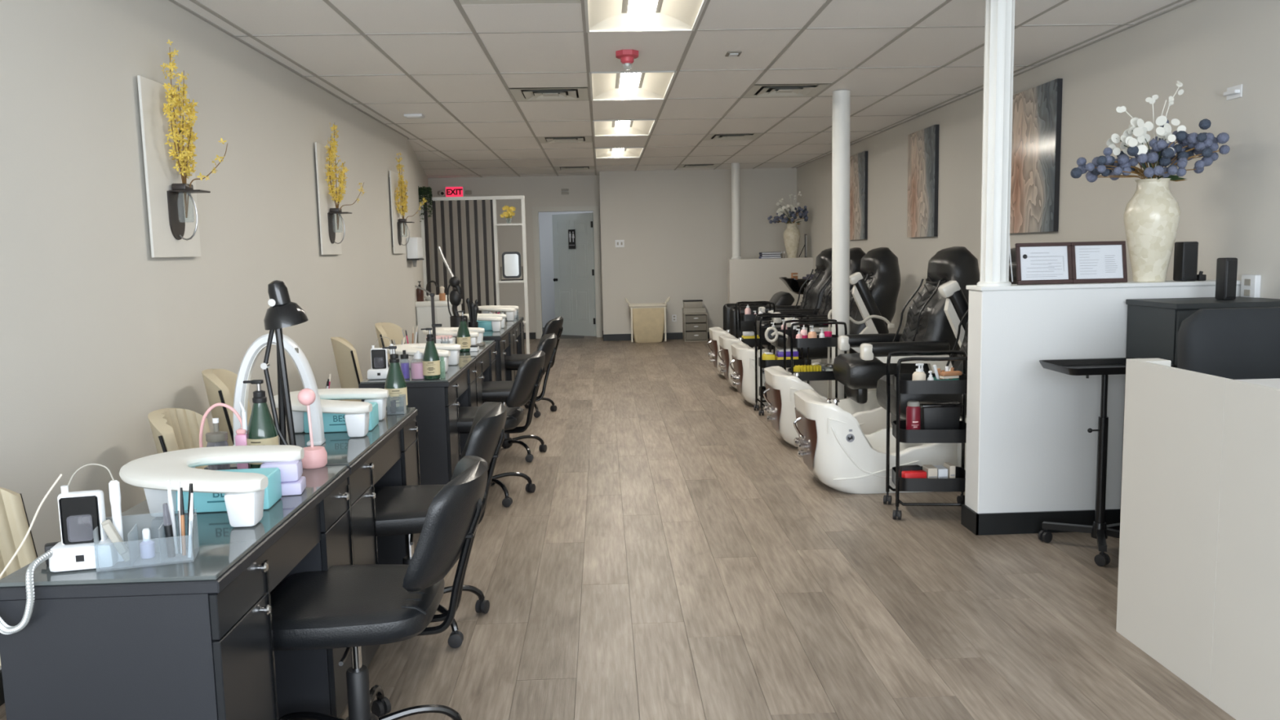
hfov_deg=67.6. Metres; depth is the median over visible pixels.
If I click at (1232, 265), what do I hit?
grille
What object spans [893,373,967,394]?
tray
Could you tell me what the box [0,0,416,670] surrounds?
wall
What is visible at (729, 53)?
ceiling sensor
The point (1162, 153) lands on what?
bouquet
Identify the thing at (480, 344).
tray
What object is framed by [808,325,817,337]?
lotion bottle
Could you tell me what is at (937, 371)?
basket
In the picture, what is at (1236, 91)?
wall bracket
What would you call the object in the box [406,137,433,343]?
wall
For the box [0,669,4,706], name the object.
baseboard
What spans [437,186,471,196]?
exit sign
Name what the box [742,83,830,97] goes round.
ceiling vent
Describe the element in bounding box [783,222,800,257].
vase
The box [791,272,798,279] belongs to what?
carton
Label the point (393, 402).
acrylic box
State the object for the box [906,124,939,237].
canvas
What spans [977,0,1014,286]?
fluted column
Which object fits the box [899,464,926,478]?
packet
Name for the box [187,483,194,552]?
brush
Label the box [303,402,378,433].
product box
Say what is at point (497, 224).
shelf
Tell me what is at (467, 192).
lamp
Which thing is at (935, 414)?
bin
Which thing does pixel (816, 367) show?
toe separator
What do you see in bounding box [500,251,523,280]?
vanity mirror
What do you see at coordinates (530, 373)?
office chair
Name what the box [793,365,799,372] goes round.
toe separator
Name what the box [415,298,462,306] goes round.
countertop
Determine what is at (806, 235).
print
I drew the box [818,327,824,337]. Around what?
lotion bottle
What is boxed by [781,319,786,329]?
lotion bottle
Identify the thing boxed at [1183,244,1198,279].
grille
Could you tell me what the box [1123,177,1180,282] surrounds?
vase
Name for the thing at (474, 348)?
box
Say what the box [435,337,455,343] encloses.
tub
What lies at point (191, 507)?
brush
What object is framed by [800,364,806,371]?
toe separator
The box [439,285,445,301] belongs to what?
bottle
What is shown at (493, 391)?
office chair
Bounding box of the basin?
[423,294,449,300]
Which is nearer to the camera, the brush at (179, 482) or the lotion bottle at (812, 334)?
the brush at (179, 482)
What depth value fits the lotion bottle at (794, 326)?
8.11 m
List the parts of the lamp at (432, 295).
arm, post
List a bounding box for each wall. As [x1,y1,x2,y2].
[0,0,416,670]
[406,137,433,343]
[427,174,603,338]
[538,211,593,327]
[599,165,796,334]
[727,257,813,305]
[796,0,1279,333]
[964,279,1240,513]
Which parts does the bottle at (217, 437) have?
lid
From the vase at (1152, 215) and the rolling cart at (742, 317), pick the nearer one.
the vase at (1152, 215)
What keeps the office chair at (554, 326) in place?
on the floor
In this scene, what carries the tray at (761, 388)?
on the rolling cart at (801, 361)
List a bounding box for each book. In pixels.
[759,252,781,254]
[759,253,781,256]
[759,256,781,258]
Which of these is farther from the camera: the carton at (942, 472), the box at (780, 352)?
the box at (780, 352)
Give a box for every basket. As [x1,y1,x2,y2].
[933,364,959,380]
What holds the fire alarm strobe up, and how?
attached to the ceiling at (454, 64)
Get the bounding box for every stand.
[799,234,807,257]
[1037,357,1176,566]
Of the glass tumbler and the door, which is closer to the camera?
the glass tumbler
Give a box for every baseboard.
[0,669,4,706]
[524,330,603,338]
[603,331,709,341]
[960,503,1119,535]
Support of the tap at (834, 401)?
on the chair at (831, 442)
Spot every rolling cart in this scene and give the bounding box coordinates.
[735,301,775,355]
[753,312,809,415]
[782,319,847,399]
[883,350,967,519]
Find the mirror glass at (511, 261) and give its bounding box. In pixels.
[503,253,519,275]
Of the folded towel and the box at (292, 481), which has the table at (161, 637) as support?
the box at (292, 481)
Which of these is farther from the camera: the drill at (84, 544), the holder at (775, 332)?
the holder at (775, 332)
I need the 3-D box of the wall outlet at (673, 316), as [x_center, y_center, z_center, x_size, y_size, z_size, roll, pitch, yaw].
[0.539,-0.659,15.051,0.070,0.110,0.009,-1,7,-2]
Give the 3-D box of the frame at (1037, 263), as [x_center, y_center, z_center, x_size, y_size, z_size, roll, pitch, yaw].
[1.944,-0.467,4.624,0.268,0.199,0.086,-1,7,-2]
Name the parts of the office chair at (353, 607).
leg, lever, seat, leg, leg, backrest, plate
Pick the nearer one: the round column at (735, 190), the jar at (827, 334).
the jar at (827, 334)
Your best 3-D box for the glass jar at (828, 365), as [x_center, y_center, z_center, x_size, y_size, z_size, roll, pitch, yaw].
[1.468,0.084,7.357,0.086,0.110,0.085,-1,7,-2]
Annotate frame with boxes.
[1008,245,1013,281]
[1015,242,1072,284]
[1071,240,1127,283]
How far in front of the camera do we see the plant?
12.03 m
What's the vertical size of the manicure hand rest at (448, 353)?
0.140 m
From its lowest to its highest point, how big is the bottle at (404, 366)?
0.153 m
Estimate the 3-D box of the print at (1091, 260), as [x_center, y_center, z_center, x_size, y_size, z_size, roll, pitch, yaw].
[2.211,-0.477,4.613,0.185,0.121,0.020,-1,7,-2]
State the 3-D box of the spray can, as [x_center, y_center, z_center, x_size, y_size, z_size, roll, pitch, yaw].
[1.416,0.316,4.954,0.072,0.205,0.073,-1,7,-2]
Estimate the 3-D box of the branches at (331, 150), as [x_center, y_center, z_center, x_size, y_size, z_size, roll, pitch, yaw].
[-2.182,-1.329,6.913,0.245,0.766,0.324,2,8,29]
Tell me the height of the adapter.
0.047 m
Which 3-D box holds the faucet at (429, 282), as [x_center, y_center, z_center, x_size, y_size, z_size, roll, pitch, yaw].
[-2.298,-0.766,10.514,0.083,0.214,0.164,-7,9,-41]
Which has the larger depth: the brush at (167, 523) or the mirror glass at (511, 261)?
the mirror glass at (511, 261)
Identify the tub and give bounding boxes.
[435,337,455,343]
[708,327,777,376]
[719,333,791,389]
[730,342,831,407]
[764,365,892,448]
[793,389,957,493]
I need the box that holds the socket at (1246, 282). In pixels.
[1244,279,1250,296]
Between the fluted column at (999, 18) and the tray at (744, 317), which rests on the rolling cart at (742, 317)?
the tray at (744, 317)
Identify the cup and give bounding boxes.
[325,373,331,388]
[389,337,404,344]
[402,325,417,359]
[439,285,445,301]
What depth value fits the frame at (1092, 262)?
4.61 m
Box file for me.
[101,519,133,561]
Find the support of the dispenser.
attached to the wall at (417, 175)
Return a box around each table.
[0,465,353,719]
[204,407,420,666]
[358,356,477,484]
[455,324,515,406]
[455,340,497,406]
[505,316,524,377]
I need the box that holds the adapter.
[1195,271,1206,280]
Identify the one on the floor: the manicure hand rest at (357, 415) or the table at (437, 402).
the table at (437, 402)
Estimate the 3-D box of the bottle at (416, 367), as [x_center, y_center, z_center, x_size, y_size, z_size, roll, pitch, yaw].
[-1.176,0.026,5.083,0.086,0.148,0.086,-1,7,-2]
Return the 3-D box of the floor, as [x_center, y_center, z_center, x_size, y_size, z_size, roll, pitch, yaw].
[-0.138,0.560,8.067,6.300,0.120,20.500,-1,7,-2]
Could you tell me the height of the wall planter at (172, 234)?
0.780 m
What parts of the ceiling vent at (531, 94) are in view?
louver frame, louver frame, plate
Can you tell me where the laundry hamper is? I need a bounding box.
[624,296,670,342]
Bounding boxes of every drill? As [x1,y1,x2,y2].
[48,463,124,572]
[199,401,248,469]
[367,337,393,379]
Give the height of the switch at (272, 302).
0.023 m
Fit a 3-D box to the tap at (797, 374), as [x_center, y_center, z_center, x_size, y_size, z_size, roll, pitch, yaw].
[1.110,0.114,6.767,0.052,0.056,0.052,-1,7,-2]
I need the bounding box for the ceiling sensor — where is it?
[724,51,742,56]
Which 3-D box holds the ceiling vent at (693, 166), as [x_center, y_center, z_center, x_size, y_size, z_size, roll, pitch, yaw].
[0.865,-2.884,14.141,0.582,0.046,0.582,-1,7,-2]
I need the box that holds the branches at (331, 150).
[324,122,364,230]
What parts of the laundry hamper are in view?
edge trim, edge trim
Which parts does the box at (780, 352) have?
lid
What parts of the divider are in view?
post, rail, post, post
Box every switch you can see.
[267,298,275,306]
[615,240,624,247]
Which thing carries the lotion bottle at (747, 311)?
on the rolling cart at (742, 317)
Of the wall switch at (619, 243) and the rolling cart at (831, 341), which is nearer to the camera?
the rolling cart at (831, 341)
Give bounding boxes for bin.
[426,334,455,343]
[918,400,963,429]
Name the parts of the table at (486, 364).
glass, drawer, cabinet door, drawer, cabinet door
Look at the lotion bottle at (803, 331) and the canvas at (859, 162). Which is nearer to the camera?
the lotion bottle at (803, 331)
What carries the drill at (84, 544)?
on the table at (161, 637)
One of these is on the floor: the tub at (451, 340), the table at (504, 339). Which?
the table at (504, 339)
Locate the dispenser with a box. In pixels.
[406,236,424,266]
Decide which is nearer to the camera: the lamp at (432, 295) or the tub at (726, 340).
the lamp at (432, 295)
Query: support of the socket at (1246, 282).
attached to the wall outlet at (1250, 283)
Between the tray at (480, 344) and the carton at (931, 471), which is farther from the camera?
the tray at (480, 344)
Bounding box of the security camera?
[439,190,444,195]
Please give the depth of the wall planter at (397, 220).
9.20 m
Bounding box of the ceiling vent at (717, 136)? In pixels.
[702,133,762,140]
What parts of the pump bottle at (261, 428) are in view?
pump stem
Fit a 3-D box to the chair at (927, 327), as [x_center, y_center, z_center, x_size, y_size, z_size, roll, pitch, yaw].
[1.648,-0.103,6.885,1.536,1.394,0.734,-1,7,-2]
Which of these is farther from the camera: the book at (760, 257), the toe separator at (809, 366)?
the book at (760, 257)
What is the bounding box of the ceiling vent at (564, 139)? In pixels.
[537,136,591,143]
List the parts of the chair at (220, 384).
rail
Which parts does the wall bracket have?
arm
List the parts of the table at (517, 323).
glass, drawer, cabinet door, drawer, cabinet door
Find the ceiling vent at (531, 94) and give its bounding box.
[509,87,588,101]
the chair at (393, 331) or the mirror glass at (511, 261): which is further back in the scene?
the mirror glass at (511, 261)
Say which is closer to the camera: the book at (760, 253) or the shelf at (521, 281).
the shelf at (521, 281)
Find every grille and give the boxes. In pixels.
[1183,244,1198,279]
[1225,260,1237,297]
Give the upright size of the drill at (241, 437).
0.216 m
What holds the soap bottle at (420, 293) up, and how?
on the countertop
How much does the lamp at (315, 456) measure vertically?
0.249 m
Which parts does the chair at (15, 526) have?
backrest, rail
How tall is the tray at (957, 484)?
0.070 m
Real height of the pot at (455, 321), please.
0.155 m
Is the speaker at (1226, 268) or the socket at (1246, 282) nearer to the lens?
the speaker at (1226, 268)
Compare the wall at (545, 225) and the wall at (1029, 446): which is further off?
the wall at (545, 225)
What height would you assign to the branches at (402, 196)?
0.787 m
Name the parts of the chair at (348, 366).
seat, rail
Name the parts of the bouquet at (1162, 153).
stem, stem, stem, stem, stem, stem, stem, stem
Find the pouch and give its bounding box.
[762,351,775,359]
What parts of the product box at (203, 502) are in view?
lid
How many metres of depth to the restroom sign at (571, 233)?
15.83 m
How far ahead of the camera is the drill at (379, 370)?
5.09 m
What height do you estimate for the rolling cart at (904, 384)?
0.846 m
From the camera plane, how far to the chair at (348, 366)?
6.09 m
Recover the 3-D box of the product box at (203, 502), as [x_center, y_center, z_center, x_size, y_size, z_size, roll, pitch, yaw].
[-1.103,0.348,2.553,0.250,0.086,0.131,-2,7,-6]
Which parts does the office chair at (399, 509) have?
seat, lever, leg, leg, backrest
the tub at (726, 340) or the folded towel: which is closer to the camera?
the tub at (726, 340)
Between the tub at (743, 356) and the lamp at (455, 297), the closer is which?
the lamp at (455, 297)
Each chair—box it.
[0,487,38,667]
[147,408,210,469]
[201,368,251,445]
[270,455,487,719]
[330,337,363,401]
[373,401,506,648]
[374,322,405,366]
[457,350,545,506]
[481,333,557,462]
[505,315,563,417]
[706,248,831,376]
[717,247,866,389]
[729,247,900,407]
[763,246,979,448]
[793,247,1017,493]
[1177,306,1279,379]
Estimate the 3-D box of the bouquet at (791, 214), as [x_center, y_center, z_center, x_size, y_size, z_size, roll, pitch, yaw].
[2.146,-2.148,13.873,0.608,0.591,0.412,-1,7,-2]
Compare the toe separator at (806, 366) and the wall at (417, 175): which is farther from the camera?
the wall at (417, 175)
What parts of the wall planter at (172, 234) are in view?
plate, shelf arm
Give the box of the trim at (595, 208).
[532,205,601,338]
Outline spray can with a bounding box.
[906,400,920,429]
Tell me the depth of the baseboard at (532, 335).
15.68 m
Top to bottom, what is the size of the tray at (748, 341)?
0.070 m
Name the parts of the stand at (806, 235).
frame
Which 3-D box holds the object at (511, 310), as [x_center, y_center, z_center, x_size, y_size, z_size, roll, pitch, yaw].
[-1.413,-0.465,9.409,0.407,0.140,0.464,-1,7,-2]
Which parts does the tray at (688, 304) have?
lid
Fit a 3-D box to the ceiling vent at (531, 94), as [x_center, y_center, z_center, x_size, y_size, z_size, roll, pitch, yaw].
[-0.693,-2.072,7.412,0.582,0.046,0.582,-1,7,-2]
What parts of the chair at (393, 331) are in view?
rail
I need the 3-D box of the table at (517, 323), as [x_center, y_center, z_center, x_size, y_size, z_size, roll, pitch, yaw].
[-1.396,0.000,9.312,0.480,0.762,1.120,-1,7,-2]
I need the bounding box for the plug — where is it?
[44,541,60,565]
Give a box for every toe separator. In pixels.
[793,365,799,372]
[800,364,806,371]
[804,364,808,371]
[807,364,812,371]
[813,364,818,371]
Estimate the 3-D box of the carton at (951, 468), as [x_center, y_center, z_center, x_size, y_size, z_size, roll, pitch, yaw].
[1.629,0.604,5.031,0.030,0.115,0.091,-1,7,-2]
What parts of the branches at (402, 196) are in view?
stem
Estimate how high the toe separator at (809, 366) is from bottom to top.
0.105 m
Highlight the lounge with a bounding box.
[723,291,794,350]
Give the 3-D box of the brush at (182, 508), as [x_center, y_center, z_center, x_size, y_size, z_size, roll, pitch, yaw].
[-1.016,0.359,2.123,0.009,0.151,0.017,-1,7,-2]
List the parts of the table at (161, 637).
glass, drawer, cabinet door, knob, knob, drawer, cabinet door, knob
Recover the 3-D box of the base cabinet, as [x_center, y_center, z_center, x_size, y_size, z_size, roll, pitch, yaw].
[-2.190,-0.224,10.508,0.445,0.966,0.470,-1,7,-2]
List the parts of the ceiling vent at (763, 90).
plate, louver frame, louver frame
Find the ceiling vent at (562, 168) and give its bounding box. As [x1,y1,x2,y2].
[554,166,594,170]
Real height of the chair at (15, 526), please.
0.810 m
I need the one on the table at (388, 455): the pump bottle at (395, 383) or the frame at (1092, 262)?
the pump bottle at (395, 383)
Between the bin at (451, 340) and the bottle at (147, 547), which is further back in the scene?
the bin at (451, 340)
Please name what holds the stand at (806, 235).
on the wall at (748, 279)
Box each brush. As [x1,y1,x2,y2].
[162,502,175,557]
[180,487,186,555]
[187,483,194,552]
[939,370,961,378]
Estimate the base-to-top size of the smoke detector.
0.026 m
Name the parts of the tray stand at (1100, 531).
leg, clamp knob, leg, leg, leg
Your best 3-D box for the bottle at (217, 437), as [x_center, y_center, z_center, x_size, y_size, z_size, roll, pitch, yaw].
[-1.294,0.264,2.929,0.062,0.174,0.062,-1,7,-2]
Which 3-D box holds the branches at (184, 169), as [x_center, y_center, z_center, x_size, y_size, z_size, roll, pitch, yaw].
[-2.078,-1.048,4.354,0.250,0.792,0.273,2,7,26]
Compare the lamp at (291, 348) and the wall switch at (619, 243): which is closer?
the lamp at (291, 348)
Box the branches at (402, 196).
[394,152,427,235]
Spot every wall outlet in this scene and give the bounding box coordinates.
[671,314,676,321]
[1240,274,1261,297]
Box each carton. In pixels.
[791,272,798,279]
[922,464,937,478]
[933,465,947,478]
[943,462,955,478]
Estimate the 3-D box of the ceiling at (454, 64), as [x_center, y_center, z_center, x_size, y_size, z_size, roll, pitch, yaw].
[-0.198,-2.192,7.749,6.300,0.177,20.500,-1,7,-2]
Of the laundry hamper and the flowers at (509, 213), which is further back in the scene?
the laundry hamper
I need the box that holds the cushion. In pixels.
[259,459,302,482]
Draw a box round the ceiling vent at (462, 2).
[458,0,580,4]
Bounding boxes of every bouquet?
[767,191,808,224]
[1070,80,1230,182]
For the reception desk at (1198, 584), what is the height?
1.004 m
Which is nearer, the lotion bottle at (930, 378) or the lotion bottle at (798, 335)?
the lotion bottle at (930, 378)
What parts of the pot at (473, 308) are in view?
pot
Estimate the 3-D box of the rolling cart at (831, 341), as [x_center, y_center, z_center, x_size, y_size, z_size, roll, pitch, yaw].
[1.352,0.118,7.402,0.461,0.846,0.337,-1,7,-2]
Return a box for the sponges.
[742,331,759,338]
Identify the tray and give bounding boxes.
[476,341,485,346]
[682,299,702,308]
[740,312,772,320]
[742,337,771,345]
[758,326,801,337]
[758,355,805,368]
[759,386,767,398]
[787,334,838,347]
[787,367,836,381]
[892,420,966,443]
[892,466,965,491]
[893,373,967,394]
[1039,357,1176,378]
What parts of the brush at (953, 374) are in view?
handle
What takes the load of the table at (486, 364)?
on the floor
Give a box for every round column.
[731,163,741,259]
[831,89,850,399]
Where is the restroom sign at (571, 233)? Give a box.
[568,229,575,248]
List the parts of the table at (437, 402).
glass, drawer, cabinet door, drawer, cabinet door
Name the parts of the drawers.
drawer, drawer, drawer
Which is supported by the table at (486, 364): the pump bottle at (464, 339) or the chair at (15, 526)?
the pump bottle at (464, 339)
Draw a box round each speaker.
[1173,241,1198,281]
[1214,257,1237,300]
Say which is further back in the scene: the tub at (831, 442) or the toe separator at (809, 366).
the toe separator at (809, 366)
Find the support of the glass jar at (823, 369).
on the rolling cart at (831, 341)
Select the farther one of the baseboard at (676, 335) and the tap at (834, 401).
the baseboard at (676, 335)
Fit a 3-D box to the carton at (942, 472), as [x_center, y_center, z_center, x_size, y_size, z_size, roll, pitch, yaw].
[1.579,0.613,5.030,0.050,0.100,0.091,-1,7,-2]
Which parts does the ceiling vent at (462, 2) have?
louver frame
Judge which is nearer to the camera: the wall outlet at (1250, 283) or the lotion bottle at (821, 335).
the wall outlet at (1250, 283)
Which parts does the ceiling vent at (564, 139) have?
louver frame, louver frame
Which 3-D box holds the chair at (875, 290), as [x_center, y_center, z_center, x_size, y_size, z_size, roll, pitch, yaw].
[1.576,-0.309,8.675,1.540,1.394,0.774,-1,7,-2]
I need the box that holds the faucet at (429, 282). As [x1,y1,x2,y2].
[425,280,437,300]
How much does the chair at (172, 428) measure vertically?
0.810 m
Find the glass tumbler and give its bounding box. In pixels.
[440,336,448,343]
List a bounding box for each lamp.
[232,332,325,445]
[260,280,308,445]
[297,388,327,468]
[414,285,442,343]
[437,246,467,327]
[465,190,471,194]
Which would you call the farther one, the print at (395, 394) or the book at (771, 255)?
the book at (771, 255)
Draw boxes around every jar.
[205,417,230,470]
[817,362,827,371]
[824,331,831,337]
[825,363,833,371]
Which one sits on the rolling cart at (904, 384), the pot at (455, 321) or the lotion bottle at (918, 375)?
the lotion bottle at (918, 375)
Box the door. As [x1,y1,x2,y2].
[551,212,596,336]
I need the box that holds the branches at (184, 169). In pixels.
[160,39,227,217]
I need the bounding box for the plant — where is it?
[417,186,433,222]
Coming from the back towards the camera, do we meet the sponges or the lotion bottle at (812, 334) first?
the sponges
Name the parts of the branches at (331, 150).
stem, stem, stem, stem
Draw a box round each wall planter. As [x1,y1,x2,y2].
[137,75,210,257]
[314,142,351,254]
[389,170,414,253]
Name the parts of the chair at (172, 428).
rail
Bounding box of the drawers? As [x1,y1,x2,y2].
[682,306,707,342]
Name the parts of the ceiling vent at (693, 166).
louver frame, louver frame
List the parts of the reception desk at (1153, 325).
cabinet door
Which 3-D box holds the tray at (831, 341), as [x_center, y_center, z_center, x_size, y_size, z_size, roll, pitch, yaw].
[1.346,-0.146,7.372,0.386,0.070,0.256,-1,7,-2]
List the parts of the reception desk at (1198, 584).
post, panel, panel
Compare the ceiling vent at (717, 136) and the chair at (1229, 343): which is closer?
the chair at (1229, 343)
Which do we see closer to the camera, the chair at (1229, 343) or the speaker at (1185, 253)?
the chair at (1229, 343)
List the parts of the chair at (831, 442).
control knob, spray handle, control knob, control knob, control panel, seat, backrest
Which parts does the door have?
panel, panel, panel, panel, panel, panel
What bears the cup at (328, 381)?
on the table at (388, 455)
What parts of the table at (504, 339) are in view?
glass, drawer, cabinet door, drawer, cabinet door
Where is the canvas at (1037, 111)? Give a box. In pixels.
[1009,78,1062,233]
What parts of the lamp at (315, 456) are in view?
stem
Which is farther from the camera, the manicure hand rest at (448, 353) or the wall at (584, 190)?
the wall at (584, 190)
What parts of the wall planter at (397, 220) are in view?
plate, shelf arm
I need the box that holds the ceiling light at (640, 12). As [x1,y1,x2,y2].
[626,0,657,25]
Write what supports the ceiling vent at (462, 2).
in the ceiling at (454, 64)
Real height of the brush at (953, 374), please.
0.034 m
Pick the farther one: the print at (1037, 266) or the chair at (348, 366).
the chair at (348, 366)
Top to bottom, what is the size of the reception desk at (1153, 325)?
1.135 m
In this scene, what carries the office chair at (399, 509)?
on the floor
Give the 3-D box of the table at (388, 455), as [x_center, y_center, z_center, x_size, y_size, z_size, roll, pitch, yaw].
[-1.166,0.651,3.634,0.480,0.762,1.120,-1,7,-2]
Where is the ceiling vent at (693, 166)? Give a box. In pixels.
[677,164,719,168]
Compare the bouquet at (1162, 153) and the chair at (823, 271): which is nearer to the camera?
the bouquet at (1162, 153)
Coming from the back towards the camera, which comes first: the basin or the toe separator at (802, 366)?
the basin
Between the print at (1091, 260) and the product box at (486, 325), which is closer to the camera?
the print at (1091, 260)
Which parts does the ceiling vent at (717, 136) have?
louver frame, louver frame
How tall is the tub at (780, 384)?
0.535 m
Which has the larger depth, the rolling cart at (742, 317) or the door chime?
the door chime
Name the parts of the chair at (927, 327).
spray handle, control knob, control knob, control knob, control panel, seat, backrest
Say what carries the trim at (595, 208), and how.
attached to the wall at (584, 190)
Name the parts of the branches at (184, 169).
stem, stem, stem, stem, stem, stem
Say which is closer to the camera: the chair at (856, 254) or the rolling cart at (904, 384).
the rolling cart at (904, 384)
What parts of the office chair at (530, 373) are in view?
seat, leg, leg, backrest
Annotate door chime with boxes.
[560,188,568,194]
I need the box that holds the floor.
[0,327,1235,719]
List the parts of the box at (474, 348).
lid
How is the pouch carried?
on the rolling cart at (801, 361)
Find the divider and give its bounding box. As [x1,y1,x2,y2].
[419,195,529,354]
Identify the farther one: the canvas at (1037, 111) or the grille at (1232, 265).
the canvas at (1037, 111)
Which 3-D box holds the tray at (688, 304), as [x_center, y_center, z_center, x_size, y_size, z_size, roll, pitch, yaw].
[0.821,-0.872,14.873,0.300,0.120,0.160,-1,7,-2]
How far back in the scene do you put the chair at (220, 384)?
4.41 m
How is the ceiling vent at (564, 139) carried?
in the ceiling at (454, 64)
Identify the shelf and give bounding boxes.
[496,223,521,226]
[497,280,524,283]
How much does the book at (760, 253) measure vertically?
0.028 m
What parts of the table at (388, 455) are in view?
glass, drawer, cabinet door, knob, knob, drawer, cabinet door, knob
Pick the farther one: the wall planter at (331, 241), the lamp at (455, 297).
the lamp at (455, 297)
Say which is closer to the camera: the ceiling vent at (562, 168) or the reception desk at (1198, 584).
the reception desk at (1198, 584)
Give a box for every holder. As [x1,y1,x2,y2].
[764,326,817,342]
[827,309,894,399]
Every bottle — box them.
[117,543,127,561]
[139,528,155,559]
[243,379,278,468]
[382,346,408,412]
[400,350,409,378]
[410,351,423,378]
[416,281,423,301]
[420,328,440,379]
[455,311,471,351]
[744,304,751,314]
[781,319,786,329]
[791,317,796,328]
[795,328,802,338]
[800,324,807,338]
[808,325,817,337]
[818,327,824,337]
[912,363,925,380]
[927,370,933,380]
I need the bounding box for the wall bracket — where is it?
[1222,84,1242,100]
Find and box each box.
[174,467,281,513]
[259,459,306,496]
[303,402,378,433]
[391,400,395,413]
[469,344,479,351]
[476,320,492,330]
[775,348,798,359]
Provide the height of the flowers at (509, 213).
0.236 m
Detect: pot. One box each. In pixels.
[449,315,467,327]
[466,297,478,327]
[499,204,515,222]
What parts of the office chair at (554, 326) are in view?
seat, leg, leg, backrest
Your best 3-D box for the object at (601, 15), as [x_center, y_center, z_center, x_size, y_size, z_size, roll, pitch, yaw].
[0.026,-1.799,4.707,0.600,0.089,1.210,-1,7,-2]
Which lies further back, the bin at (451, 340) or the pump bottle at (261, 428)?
the bin at (451, 340)
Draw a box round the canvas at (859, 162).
[849,151,867,239]
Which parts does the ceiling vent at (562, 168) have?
louver frame, louver frame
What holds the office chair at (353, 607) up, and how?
on the floor
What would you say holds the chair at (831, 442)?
on the floor
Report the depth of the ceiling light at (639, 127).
9.83 m
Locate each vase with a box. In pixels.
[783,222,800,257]
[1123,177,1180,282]
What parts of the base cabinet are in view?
cabinet door, cabinet door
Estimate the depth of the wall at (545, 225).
17.86 m
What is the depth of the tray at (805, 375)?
7.27 m
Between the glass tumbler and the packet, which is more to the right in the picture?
the packet
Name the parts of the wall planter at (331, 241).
plate, shelf arm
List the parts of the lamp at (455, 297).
arm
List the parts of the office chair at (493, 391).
seat, leg, leg, backrest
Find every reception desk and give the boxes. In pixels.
[1115,358,1279,719]
[1120,296,1279,516]
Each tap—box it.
[793,372,800,377]
[831,398,839,405]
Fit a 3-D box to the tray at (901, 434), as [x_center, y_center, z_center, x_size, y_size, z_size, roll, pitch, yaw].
[1.537,0.376,5.042,0.376,0.070,0.276,-1,7,5]
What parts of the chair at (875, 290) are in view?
spray handle, control knob, control knob, control panel, seat, backrest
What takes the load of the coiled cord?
attached to the drill at (84, 544)
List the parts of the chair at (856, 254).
spray handle, control knob, control panel, seat, backrest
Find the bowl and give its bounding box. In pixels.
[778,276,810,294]
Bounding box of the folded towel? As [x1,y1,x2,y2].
[802,274,813,279]
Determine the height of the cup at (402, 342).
0.177 m
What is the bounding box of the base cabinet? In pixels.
[415,294,462,343]
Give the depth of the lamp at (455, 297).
7.71 m
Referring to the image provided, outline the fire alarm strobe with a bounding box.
[615,49,638,66]
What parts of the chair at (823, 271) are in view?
spray handle, control panel, seat, backrest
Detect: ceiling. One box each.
[168,0,1195,177]
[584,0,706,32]
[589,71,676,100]
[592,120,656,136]
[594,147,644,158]
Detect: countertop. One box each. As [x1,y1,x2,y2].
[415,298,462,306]
[1235,377,1279,388]
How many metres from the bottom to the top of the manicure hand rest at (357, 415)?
0.140 m
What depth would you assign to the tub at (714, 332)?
10.40 m
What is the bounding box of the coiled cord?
[0,474,62,634]
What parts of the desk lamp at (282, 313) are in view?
spring arm, arm, arm, lamp shade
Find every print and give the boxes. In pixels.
[391,390,400,403]
[805,235,807,256]
[1026,256,1064,276]
[1079,248,1117,274]
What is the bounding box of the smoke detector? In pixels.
[403,113,424,119]
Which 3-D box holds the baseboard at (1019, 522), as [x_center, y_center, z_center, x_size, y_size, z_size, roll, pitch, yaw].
[2.273,0.775,4.780,1.280,0.105,0.196,-1,7,-2]

